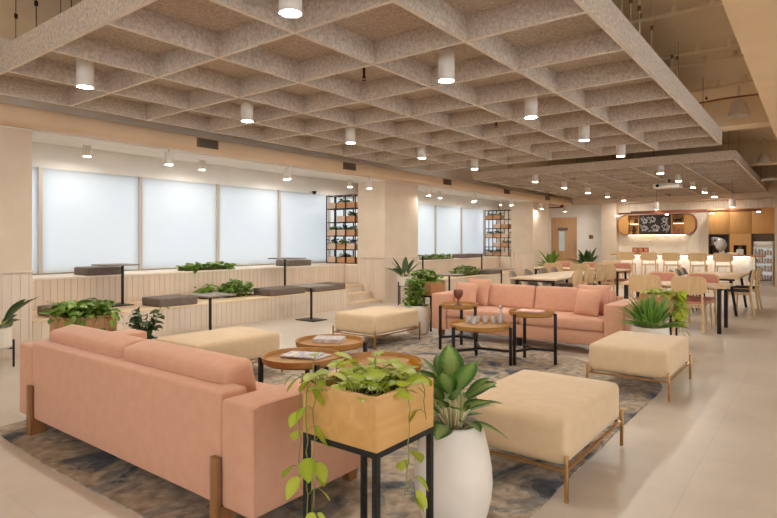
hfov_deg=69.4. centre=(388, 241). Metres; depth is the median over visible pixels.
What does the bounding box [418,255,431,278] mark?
table
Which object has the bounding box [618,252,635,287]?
bar stool
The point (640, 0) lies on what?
rod
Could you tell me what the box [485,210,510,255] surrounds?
plant shelf
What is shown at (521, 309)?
magazine
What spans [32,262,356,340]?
platform
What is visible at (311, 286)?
table
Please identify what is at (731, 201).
recessed light
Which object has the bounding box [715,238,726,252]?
dispenser
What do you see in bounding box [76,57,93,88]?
downlight
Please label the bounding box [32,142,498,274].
wall
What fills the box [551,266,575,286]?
shell chair
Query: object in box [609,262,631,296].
dining chair
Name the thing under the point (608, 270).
dining chair
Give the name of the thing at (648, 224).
wall shelf
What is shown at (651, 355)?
cushion
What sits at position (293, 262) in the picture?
bench cushion
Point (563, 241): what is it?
door
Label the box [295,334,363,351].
tray
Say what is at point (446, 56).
spotlight
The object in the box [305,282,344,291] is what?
bench cushion
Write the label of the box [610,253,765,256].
countertop
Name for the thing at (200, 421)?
sofa
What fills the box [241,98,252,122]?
ceiling light
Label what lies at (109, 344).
cushion
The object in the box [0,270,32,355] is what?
wainscoting
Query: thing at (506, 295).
cushion
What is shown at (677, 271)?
shell chair
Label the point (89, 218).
roller blind
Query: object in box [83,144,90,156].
recessed light
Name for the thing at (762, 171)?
ceiling
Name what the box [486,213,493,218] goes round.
shelf box
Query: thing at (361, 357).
tray table
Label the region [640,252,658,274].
bar stool
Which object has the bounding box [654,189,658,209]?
recessed light
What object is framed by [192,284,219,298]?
plants
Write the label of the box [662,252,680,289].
bar stool
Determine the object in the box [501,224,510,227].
shelf box
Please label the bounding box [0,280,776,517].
floor
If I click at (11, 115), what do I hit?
ceiling beam
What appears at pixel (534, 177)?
recessed light
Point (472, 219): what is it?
roller blind
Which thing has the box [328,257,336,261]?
shelf box
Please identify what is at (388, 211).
column
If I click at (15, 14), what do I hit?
rod
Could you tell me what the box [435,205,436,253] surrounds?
window
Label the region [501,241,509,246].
shelf box
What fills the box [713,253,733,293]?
bar stool
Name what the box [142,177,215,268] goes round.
roller blind
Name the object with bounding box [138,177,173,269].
window
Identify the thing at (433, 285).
planter box
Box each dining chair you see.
[543,263,565,280]
[555,261,571,281]
[570,263,593,285]
[571,270,582,286]
[577,267,604,286]
[582,262,599,282]
[584,268,594,284]
[587,266,612,288]
[594,264,618,295]
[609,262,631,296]
[628,274,663,324]
[648,271,677,321]
[671,276,707,333]
[684,273,718,327]
[728,269,755,315]
[733,267,762,310]
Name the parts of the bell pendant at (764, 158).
lamp shade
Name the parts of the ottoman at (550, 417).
rail, leg, leg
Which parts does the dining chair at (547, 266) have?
backrest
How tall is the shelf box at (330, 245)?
0.268 m
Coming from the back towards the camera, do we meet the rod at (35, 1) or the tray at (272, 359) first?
the rod at (35, 1)
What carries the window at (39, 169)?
in the wall at (50, 156)
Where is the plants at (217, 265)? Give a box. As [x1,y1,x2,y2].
[175,261,235,273]
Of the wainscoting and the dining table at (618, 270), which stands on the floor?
the dining table at (618, 270)
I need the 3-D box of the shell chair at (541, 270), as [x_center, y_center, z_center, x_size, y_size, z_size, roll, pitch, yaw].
[3.607,1.001,12.348,0.527,0.843,0.486,0,0,38]
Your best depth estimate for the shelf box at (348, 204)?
13.76 m
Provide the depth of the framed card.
17.19 m
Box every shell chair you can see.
[509,271,521,284]
[524,269,541,286]
[539,268,567,286]
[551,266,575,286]
[675,268,699,309]
[681,267,705,305]
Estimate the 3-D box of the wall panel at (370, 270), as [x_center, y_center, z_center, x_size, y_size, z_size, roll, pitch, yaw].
[-0.420,0.891,13.133,0.820,1.057,0.044,0,0,37]
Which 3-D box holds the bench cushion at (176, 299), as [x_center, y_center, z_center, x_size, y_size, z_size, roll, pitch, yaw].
[-3.495,0.944,8.979,0.540,0.142,0.660,0,0,37]
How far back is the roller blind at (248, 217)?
12.61 m
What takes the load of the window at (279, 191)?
in the wall at (50, 156)
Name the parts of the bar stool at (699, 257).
backrest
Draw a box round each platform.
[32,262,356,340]
[418,256,517,290]
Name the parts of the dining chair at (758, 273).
leg, backrest, leg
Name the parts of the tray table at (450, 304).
leg, leg, leg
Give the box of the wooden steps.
[345,283,381,307]
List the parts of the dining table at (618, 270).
leg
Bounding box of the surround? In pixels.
[751,234,774,286]
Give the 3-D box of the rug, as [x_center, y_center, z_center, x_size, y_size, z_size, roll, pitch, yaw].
[-0.021,1.415,5.397,4.250,0.010,5.550,0,0,37]
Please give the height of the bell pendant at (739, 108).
0.470 m
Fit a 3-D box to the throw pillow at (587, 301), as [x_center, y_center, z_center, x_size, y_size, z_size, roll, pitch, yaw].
[2.603,0.795,7.335,0.175,0.346,0.360,0,0,-39]
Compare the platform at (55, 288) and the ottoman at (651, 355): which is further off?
the platform at (55, 288)
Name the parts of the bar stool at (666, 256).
backrest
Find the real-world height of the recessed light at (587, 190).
0.260 m
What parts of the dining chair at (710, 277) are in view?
leg, backrest, leg, leg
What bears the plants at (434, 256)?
on the platform at (439, 266)
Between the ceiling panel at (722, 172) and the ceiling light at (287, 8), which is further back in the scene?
the ceiling panel at (722, 172)
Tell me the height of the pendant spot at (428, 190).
0.262 m
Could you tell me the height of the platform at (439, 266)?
0.875 m
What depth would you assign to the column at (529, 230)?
19.99 m
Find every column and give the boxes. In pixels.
[0,126,31,270]
[358,181,417,256]
[499,201,548,251]
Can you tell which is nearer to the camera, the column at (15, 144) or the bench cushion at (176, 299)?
the column at (15, 144)
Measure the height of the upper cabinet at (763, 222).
0.830 m
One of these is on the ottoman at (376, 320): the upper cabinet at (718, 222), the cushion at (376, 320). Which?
the cushion at (376, 320)
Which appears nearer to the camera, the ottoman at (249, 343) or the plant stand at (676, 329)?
the ottoman at (249, 343)
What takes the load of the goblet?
on the tray table at (450, 304)
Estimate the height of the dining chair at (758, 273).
0.883 m
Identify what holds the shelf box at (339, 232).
on the plant shelf at (348, 195)
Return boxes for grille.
[197,137,218,149]
[343,162,355,170]
[443,179,451,184]
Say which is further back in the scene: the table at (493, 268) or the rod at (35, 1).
the table at (493, 268)
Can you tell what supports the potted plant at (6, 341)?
on the floor
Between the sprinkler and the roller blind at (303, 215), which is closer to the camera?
the sprinkler
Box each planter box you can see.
[40,297,124,331]
[281,350,432,517]
[404,269,446,305]
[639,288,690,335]
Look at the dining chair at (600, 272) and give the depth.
11.71 m
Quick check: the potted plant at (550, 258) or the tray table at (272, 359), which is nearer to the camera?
the tray table at (272, 359)
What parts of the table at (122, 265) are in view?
plate, post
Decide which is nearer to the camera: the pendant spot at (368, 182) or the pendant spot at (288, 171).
the pendant spot at (288, 171)
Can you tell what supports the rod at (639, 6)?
hanging from the ceiling at (710, 28)
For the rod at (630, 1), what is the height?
0.674 m
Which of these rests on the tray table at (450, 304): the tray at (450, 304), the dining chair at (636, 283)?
the tray at (450, 304)
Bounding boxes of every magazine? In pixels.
[280,351,324,358]
[302,351,331,359]
[515,308,545,312]
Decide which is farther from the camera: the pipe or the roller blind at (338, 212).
the roller blind at (338, 212)
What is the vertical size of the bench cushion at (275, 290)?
0.142 m
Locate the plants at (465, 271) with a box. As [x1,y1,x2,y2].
[449,264,482,276]
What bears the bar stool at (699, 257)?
on the floor
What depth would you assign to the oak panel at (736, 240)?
18.26 m
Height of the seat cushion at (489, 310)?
0.174 m
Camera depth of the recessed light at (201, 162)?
10.85 m
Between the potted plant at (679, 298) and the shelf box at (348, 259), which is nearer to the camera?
the potted plant at (679, 298)
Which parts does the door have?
vision pane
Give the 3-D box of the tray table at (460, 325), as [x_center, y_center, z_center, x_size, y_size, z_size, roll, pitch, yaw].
[1.081,1.183,6.563,0.747,0.454,0.722,0,0,37]
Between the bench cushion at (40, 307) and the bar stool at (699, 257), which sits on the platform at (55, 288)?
the bench cushion at (40, 307)
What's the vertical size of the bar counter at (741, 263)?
1.045 m
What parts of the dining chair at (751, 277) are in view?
leg, backrest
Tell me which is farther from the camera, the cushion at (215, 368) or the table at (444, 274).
the table at (444, 274)
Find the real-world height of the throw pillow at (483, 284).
0.406 m
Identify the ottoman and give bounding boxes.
[156,326,282,371]
[332,306,420,349]
[453,369,623,503]
[586,331,690,401]
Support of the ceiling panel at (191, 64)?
hanging from the ceiling at (710, 28)
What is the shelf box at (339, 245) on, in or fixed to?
on the plant shelf at (348, 195)
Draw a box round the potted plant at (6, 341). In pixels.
[0,297,37,366]
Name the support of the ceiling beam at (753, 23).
attached to the ceiling at (710, 28)
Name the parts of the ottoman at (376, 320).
leg, rail, leg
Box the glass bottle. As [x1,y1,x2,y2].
[498,305,502,323]
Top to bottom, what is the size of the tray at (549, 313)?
0.058 m
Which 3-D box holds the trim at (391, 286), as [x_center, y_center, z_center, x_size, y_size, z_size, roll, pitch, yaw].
[0.339,0.891,13.414,0.044,1.057,1.356,0,0,37]
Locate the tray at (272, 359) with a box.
[261,347,340,369]
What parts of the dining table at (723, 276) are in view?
leg, leg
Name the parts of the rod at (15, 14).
rod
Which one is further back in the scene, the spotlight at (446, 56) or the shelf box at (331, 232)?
the shelf box at (331, 232)
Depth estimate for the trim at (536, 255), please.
19.96 m
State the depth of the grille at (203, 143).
8.69 m
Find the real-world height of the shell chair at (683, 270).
0.843 m
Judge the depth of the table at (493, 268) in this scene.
16.05 m
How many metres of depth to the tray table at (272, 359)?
4.27 m
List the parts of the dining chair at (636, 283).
leg, backrest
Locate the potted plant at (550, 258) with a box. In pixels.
[536,250,561,265]
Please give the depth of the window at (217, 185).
11.94 m
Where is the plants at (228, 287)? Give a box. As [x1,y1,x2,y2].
[215,278,257,297]
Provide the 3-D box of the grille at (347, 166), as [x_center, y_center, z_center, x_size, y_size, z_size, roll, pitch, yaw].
[-0.786,-1.515,11.338,0.022,0.140,0.380,0,0,37]
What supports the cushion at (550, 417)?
on the ottoman at (550, 417)
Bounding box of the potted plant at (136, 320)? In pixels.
[125,307,168,339]
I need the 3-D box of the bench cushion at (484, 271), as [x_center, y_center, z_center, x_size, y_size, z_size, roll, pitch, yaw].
[3.135,0.944,17.618,0.500,0.142,0.900,0,0,37]
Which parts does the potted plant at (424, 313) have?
pot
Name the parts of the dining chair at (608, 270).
backrest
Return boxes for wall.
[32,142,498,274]
[549,205,600,276]
[601,204,618,260]
[619,198,774,253]
[775,196,776,287]
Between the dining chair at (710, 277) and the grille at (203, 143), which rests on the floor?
the dining chair at (710, 277)
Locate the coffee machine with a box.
[711,237,719,244]
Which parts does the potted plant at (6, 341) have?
pot, stand leg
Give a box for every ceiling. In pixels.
[0,0,776,144]
[0,38,548,203]
[32,138,507,200]
[549,165,776,206]
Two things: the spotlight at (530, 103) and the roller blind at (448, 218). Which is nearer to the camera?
the spotlight at (530, 103)
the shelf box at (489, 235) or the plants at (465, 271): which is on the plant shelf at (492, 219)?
the shelf box at (489, 235)
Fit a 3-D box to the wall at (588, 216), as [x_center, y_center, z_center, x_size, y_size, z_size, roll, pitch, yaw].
[6.890,-0.530,22.677,4.600,3.900,0.300,0,0,37]
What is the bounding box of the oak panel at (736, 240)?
[730,234,750,254]
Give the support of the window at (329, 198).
in the wall at (50, 156)
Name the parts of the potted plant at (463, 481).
pot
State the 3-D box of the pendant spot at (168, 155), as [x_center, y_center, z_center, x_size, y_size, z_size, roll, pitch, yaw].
[-3.273,-1.271,8.364,0.124,0.262,0.124,0,0,37]
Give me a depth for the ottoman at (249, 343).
5.71 m
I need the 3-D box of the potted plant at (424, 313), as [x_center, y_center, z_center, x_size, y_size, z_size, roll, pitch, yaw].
[0.421,0.992,8.642,0.446,0.834,0.446,0,0,18]
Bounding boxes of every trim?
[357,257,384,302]
[385,256,418,302]
[511,252,532,275]
[533,251,549,274]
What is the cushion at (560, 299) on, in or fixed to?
on the sofa at (571, 328)
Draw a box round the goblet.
[453,289,462,304]
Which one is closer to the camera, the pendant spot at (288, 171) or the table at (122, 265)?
the table at (122, 265)
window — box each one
[37,167,126,273]
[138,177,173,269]
[216,184,268,265]
[278,190,316,262]
[328,195,330,256]
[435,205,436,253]
[461,207,461,253]
[482,210,484,255]
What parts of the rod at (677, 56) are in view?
rod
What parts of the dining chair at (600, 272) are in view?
backrest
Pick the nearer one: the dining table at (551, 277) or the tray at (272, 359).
the tray at (272, 359)
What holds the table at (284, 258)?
on the platform at (55, 288)
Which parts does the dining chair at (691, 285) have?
leg, backrest, seat, leg, leg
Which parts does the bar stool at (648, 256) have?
backrest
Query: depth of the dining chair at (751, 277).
10.77 m
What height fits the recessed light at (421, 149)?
0.320 m
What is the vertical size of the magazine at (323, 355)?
0.009 m
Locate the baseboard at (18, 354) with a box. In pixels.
[0,353,19,358]
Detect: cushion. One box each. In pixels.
[37,302,98,316]
[49,324,144,357]
[74,266,120,275]
[123,339,256,392]
[142,294,197,306]
[254,285,304,295]
[255,381,274,389]
[276,259,310,265]
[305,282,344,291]
[335,306,417,334]
[447,305,518,323]
[452,253,480,257]
[453,369,618,463]
[475,269,500,274]
[487,283,535,307]
[519,311,603,331]
[534,286,615,314]
[589,331,688,378]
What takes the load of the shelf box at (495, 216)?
on the plant shelf at (492, 219)
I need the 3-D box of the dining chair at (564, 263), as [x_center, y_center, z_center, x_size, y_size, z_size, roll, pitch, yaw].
[4.647,0.981,15.133,0.500,0.883,0.508,0,0,37]
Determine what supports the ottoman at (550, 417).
on the rug
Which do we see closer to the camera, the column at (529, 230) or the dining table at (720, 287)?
the dining table at (720, 287)
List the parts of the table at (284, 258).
post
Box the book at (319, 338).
[312,335,345,342]
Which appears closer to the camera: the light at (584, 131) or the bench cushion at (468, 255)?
the light at (584, 131)
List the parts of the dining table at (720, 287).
leg, leg, leg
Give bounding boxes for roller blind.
[32,167,36,273]
[43,168,137,273]
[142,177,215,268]
[219,185,277,265]
[281,191,327,261]
[331,195,354,256]
[418,204,434,257]
[437,205,460,256]
[462,208,482,253]
[485,210,497,251]
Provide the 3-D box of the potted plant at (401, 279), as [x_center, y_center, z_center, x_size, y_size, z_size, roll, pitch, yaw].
[0.333,0.883,12.539,0.952,1.075,0.854,0,0,9]
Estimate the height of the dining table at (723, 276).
0.743 m
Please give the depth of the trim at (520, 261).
19.86 m
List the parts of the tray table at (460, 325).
leg, leg, leg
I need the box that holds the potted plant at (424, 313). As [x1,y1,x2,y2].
[401,278,430,333]
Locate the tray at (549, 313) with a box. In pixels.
[509,308,554,317]
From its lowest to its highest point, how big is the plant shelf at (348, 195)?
1.700 m
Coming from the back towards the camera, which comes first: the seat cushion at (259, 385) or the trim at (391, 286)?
the trim at (391, 286)
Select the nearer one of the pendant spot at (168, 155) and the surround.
the pendant spot at (168, 155)
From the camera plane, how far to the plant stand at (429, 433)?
2.38 m
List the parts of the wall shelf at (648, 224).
panel, panel, panel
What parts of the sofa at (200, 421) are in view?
leg, arm, frame, leg, arm, leg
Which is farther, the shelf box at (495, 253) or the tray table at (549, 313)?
the shelf box at (495, 253)
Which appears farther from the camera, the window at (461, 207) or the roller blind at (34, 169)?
the window at (461, 207)
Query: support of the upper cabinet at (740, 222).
attached to the wall
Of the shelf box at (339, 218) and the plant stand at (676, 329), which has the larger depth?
the shelf box at (339, 218)
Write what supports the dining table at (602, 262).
on the floor
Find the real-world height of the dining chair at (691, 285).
0.883 m
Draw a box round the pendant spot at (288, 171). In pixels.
[285,165,291,178]
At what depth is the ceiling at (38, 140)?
11.43 m
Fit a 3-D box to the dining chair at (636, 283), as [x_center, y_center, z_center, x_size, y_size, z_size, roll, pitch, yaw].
[4.286,0.981,9.293,0.500,0.883,0.508,0,0,37]
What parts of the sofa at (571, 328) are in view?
arm, leg, arm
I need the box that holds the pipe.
[699,92,758,103]
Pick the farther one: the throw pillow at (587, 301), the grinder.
the grinder
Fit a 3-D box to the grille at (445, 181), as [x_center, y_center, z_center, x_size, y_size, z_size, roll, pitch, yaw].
[1.504,-1.515,14.333,0.022,0.140,0.380,0,0,37]
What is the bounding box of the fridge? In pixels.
[753,241,773,285]
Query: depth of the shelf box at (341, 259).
14.00 m
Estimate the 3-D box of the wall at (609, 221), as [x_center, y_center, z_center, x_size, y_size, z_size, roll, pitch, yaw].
[8.349,0.005,21.153,0.530,2.830,0.350,0,0,37]
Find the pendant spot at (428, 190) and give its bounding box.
[426,185,430,195]
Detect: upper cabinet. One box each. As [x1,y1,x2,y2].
[708,209,728,233]
[729,208,751,233]
[752,207,774,233]
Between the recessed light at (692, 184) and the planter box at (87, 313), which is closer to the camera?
the planter box at (87, 313)
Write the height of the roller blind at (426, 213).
1.745 m
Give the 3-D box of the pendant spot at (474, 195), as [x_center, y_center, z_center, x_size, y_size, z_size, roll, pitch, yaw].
[2.433,-1.271,15.827,0.124,0.262,0.124,0,0,37]
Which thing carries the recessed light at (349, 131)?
attached to the ceiling panel at (191, 64)
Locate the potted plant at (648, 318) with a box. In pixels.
[617,290,688,334]
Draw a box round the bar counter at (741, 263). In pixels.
[610,253,765,293]
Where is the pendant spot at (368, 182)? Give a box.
[366,176,371,188]
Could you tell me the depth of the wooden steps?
12.81 m
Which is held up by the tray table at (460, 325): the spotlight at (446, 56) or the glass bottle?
the glass bottle
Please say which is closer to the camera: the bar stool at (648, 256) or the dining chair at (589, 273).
the dining chair at (589, 273)
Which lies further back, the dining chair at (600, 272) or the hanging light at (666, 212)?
the hanging light at (666, 212)
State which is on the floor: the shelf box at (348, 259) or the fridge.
the fridge
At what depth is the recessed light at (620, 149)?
9.57 m
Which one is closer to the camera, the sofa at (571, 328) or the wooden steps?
the sofa at (571, 328)
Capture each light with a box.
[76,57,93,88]
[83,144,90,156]
[199,160,204,169]
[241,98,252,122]
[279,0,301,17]
[345,126,354,143]
[418,146,425,158]
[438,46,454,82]
[471,159,477,169]
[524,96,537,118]
[532,175,537,181]
[561,182,566,187]
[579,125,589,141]
[585,188,590,192]
[615,209,760,215]
[616,145,624,156]
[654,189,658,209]
[657,165,663,173]
[675,174,681,181]
[690,181,695,187]
[702,187,707,192]
[729,199,734,206]
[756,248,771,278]
[761,165,776,180]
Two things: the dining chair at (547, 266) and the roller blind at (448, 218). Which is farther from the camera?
the roller blind at (448, 218)
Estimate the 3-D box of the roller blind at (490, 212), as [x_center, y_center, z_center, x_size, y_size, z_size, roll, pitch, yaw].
[4.024,-0.343,22.024,0.022,1.745,1.156,0,0,37]
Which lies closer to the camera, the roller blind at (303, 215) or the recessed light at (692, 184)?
the roller blind at (303, 215)
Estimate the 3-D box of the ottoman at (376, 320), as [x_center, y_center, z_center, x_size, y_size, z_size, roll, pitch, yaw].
[-0.155,1.183,7.898,0.752,0.451,1.052,0,0,37]
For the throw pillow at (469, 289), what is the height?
0.356 m
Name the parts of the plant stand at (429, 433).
leg, leg, frame, leg, leg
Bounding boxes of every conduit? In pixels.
[631,0,722,24]
[660,37,738,59]
[669,50,743,69]
[688,75,753,92]
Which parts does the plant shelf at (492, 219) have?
post, post, post, post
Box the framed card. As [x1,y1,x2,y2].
[632,248,637,253]
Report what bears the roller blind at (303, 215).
attached to the window at (279, 191)
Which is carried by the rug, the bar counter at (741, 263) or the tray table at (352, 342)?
the tray table at (352, 342)
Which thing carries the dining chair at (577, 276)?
on the floor
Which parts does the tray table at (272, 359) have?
leg, leg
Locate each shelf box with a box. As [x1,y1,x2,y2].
[327,225,342,235]
[327,239,340,248]
[328,203,336,208]
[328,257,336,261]
[337,198,351,207]
[337,216,344,221]
[337,225,348,235]
[337,239,349,248]
[337,252,351,262]
[346,202,357,207]
[346,211,357,221]
[346,225,357,235]
[346,238,357,248]
[346,257,356,262]
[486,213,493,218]
[486,231,494,237]
[486,249,494,255]
[493,213,503,218]
[493,231,503,237]
[493,249,502,255]
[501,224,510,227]
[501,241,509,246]
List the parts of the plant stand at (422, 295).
leg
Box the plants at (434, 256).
[418,253,453,259]
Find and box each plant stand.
[303,426,433,517]
[410,295,431,331]
[667,313,677,335]
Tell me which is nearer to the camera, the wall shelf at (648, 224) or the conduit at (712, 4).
the conduit at (712, 4)
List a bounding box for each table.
[91,263,139,306]
[188,292,235,329]
[258,347,340,382]
[268,257,305,285]
[288,283,334,321]
[295,334,367,373]
[337,351,422,369]
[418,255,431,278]
[439,301,477,350]
[440,273,463,290]
[449,319,511,365]
[486,268,513,283]
[509,271,600,285]
[509,308,556,364]
[530,266,631,295]
[601,261,619,285]
[619,281,732,333]
[682,271,748,315]
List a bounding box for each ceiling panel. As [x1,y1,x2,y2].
[0,0,721,170]
[473,150,767,199]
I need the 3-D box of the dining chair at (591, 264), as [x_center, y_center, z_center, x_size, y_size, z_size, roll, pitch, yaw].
[5.242,0.981,14.677,0.500,0.883,0.508,0,0,37]
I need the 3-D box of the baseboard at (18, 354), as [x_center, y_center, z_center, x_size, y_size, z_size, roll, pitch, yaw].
[-6.590,1.405,4.346,0.015,0.030,6.900,0,0,37]
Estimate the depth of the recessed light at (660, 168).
12.01 m
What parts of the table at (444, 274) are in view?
post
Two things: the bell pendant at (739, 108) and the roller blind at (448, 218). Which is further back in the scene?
the roller blind at (448, 218)
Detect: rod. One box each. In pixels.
[14,0,17,38]
[34,0,37,26]
[629,0,632,22]
[637,0,640,32]
[638,0,641,34]
[650,0,653,46]
[676,27,678,77]
[705,75,707,111]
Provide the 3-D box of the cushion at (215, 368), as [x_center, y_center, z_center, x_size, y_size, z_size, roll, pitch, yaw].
[-1.192,0.820,3.322,1.072,0.378,0.270,0,0,37]
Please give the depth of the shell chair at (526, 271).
11.87 m
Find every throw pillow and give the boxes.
[454,282,477,302]
[468,278,490,305]
[573,288,601,316]
[578,284,609,314]
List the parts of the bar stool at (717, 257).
backrest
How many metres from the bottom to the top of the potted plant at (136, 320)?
0.707 m
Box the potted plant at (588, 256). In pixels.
[566,248,598,263]
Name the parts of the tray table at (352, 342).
leg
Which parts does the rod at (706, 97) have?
rod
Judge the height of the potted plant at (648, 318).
0.869 m
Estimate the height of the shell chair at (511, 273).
0.843 m
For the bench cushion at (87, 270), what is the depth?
9.06 m
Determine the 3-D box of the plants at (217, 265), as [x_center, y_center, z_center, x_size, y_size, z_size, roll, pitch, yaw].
[-3.516,0.490,10.787,0.596,0.215,1.203,0,0,37]
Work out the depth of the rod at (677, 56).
6.50 m
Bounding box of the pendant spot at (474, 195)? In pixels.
[473,192,476,200]
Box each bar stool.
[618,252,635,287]
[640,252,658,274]
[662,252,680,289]
[688,253,708,293]
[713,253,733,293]
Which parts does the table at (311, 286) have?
plate, post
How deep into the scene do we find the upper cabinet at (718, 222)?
18.60 m
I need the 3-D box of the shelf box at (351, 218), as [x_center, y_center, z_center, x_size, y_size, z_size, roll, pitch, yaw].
[-0.853,-0.626,13.869,0.391,0.276,0.291,0,0,37]
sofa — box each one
[20,324,371,517]
[432,283,639,345]
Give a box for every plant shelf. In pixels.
[326,194,357,263]
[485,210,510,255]
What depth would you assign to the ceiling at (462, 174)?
9.47 m
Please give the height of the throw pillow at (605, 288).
0.396 m
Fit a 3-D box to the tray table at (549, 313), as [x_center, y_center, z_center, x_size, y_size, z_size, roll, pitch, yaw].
[1.673,1.108,6.532,0.545,0.604,0.532,0,0,37]
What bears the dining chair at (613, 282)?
on the floor
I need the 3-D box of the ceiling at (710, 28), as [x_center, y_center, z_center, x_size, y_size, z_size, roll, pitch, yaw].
[3.125,-2.580,9.191,15.000,0.200,26.800,0,0,37]
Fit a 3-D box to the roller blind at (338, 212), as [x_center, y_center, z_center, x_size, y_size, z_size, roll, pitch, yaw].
[-1.227,-0.343,15.156,0.022,1.745,1.066,0,0,37]
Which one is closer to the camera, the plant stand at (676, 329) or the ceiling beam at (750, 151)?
the plant stand at (676, 329)
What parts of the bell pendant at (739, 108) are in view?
lamp shade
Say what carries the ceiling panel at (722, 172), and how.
hanging from the ceiling at (710, 28)
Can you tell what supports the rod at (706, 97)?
hanging from the ceiling at (710, 28)
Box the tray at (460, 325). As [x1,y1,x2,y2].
[449,319,510,332]
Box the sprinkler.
[362,67,365,80]
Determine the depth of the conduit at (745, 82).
8.53 m
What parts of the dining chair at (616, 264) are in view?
backrest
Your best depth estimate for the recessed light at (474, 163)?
11.28 m
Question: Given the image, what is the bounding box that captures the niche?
[708,234,729,254]
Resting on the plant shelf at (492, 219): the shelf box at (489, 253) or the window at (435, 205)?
the shelf box at (489, 253)
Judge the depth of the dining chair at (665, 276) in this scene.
10.02 m
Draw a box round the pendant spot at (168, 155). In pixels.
[165,147,172,165]
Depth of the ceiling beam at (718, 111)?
9.69 m
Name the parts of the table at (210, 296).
post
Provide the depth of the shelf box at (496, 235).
20.74 m
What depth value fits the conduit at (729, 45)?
6.99 m
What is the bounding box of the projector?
[653,179,681,188]
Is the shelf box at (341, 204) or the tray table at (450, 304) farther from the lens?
the shelf box at (341, 204)
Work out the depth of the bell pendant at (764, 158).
13.42 m
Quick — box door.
[551,217,576,262]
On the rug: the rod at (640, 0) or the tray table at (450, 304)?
the tray table at (450, 304)
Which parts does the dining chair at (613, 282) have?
backrest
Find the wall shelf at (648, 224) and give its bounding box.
[618,213,696,235]
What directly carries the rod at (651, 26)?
hanging from the ceiling at (710, 28)
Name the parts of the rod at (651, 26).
rod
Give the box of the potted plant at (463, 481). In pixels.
[406,344,507,517]
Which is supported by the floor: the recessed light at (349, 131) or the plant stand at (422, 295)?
the plant stand at (422, 295)
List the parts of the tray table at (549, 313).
leg, leg, leg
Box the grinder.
[736,247,743,254]
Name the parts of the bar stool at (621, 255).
backrest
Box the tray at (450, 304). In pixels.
[440,301,477,309]
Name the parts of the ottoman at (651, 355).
leg, rail, leg, leg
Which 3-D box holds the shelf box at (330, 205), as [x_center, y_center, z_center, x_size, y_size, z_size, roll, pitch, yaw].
[-1.354,-0.900,14.265,0.290,0.145,0.260,0,0,37]
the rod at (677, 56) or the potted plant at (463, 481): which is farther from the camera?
the rod at (677, 56)
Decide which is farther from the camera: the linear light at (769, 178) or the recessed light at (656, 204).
the recessed light at (656, 204)
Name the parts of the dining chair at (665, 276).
backrest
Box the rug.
[0,334,662,517]
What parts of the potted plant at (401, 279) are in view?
pot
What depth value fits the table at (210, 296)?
8.38 m
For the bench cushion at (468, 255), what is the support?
on the platform at (439, 266)
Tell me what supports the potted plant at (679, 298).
on the plant stand at (676, 329)
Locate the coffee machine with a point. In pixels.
(713, 239)
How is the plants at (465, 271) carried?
on the platform at (439, 266)
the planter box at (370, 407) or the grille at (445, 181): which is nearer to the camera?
the planter box at (370, 407)
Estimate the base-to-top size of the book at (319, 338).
0.032 m
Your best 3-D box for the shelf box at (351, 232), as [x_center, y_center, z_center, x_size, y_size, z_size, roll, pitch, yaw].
[-0.842,-0.274,13.874,0.399,0.252,0.378,0,0,37]
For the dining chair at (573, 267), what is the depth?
13.77 m
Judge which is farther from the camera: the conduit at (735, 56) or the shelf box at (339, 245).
the shelf box at (339, 245)
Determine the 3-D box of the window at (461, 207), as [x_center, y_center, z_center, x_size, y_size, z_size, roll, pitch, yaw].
[3.078,-0.340,20.852,0.160,1.760,1.710,0,0,37]
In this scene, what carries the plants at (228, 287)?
on the platform at (55, 288)
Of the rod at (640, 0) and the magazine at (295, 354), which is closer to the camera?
the magazine at (295, 354)
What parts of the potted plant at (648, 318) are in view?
pot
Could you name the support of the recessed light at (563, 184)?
attached to the ceiling panel at (722, 172)
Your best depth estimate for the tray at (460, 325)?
6.45 m
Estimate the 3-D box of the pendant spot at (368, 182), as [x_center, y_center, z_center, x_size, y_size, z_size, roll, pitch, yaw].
[-0.413,-1.271,12.104,0.124,0.262,0.124,0,0,37]
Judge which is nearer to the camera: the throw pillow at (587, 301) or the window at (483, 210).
the throw pillow at (587, 301)
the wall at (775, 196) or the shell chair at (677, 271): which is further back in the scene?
the wall at (775, 196)
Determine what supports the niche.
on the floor
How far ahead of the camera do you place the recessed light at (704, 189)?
16.76 m
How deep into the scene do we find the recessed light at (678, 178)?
13.59 m
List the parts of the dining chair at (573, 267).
backrest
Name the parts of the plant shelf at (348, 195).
post, post, post, shelf rail, shelf rail, post, post, post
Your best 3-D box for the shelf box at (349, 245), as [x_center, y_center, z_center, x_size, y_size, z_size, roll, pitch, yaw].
[-0.858,0.058,13.890,0.344,0.269,0.333,0,0,37]
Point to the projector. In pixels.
(673, 184)
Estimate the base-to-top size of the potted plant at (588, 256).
1.210 m
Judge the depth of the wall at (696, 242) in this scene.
19.84 m
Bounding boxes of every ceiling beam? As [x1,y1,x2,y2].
[0,102,571,204]
[507,140,776,168]
[700,95,770,131]
[721,0,776,138]
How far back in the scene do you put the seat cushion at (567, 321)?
7.20 m
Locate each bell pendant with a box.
[728,87,749,117]
[757,138,771,163]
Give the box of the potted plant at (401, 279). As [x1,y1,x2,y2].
[386,257,421,304]

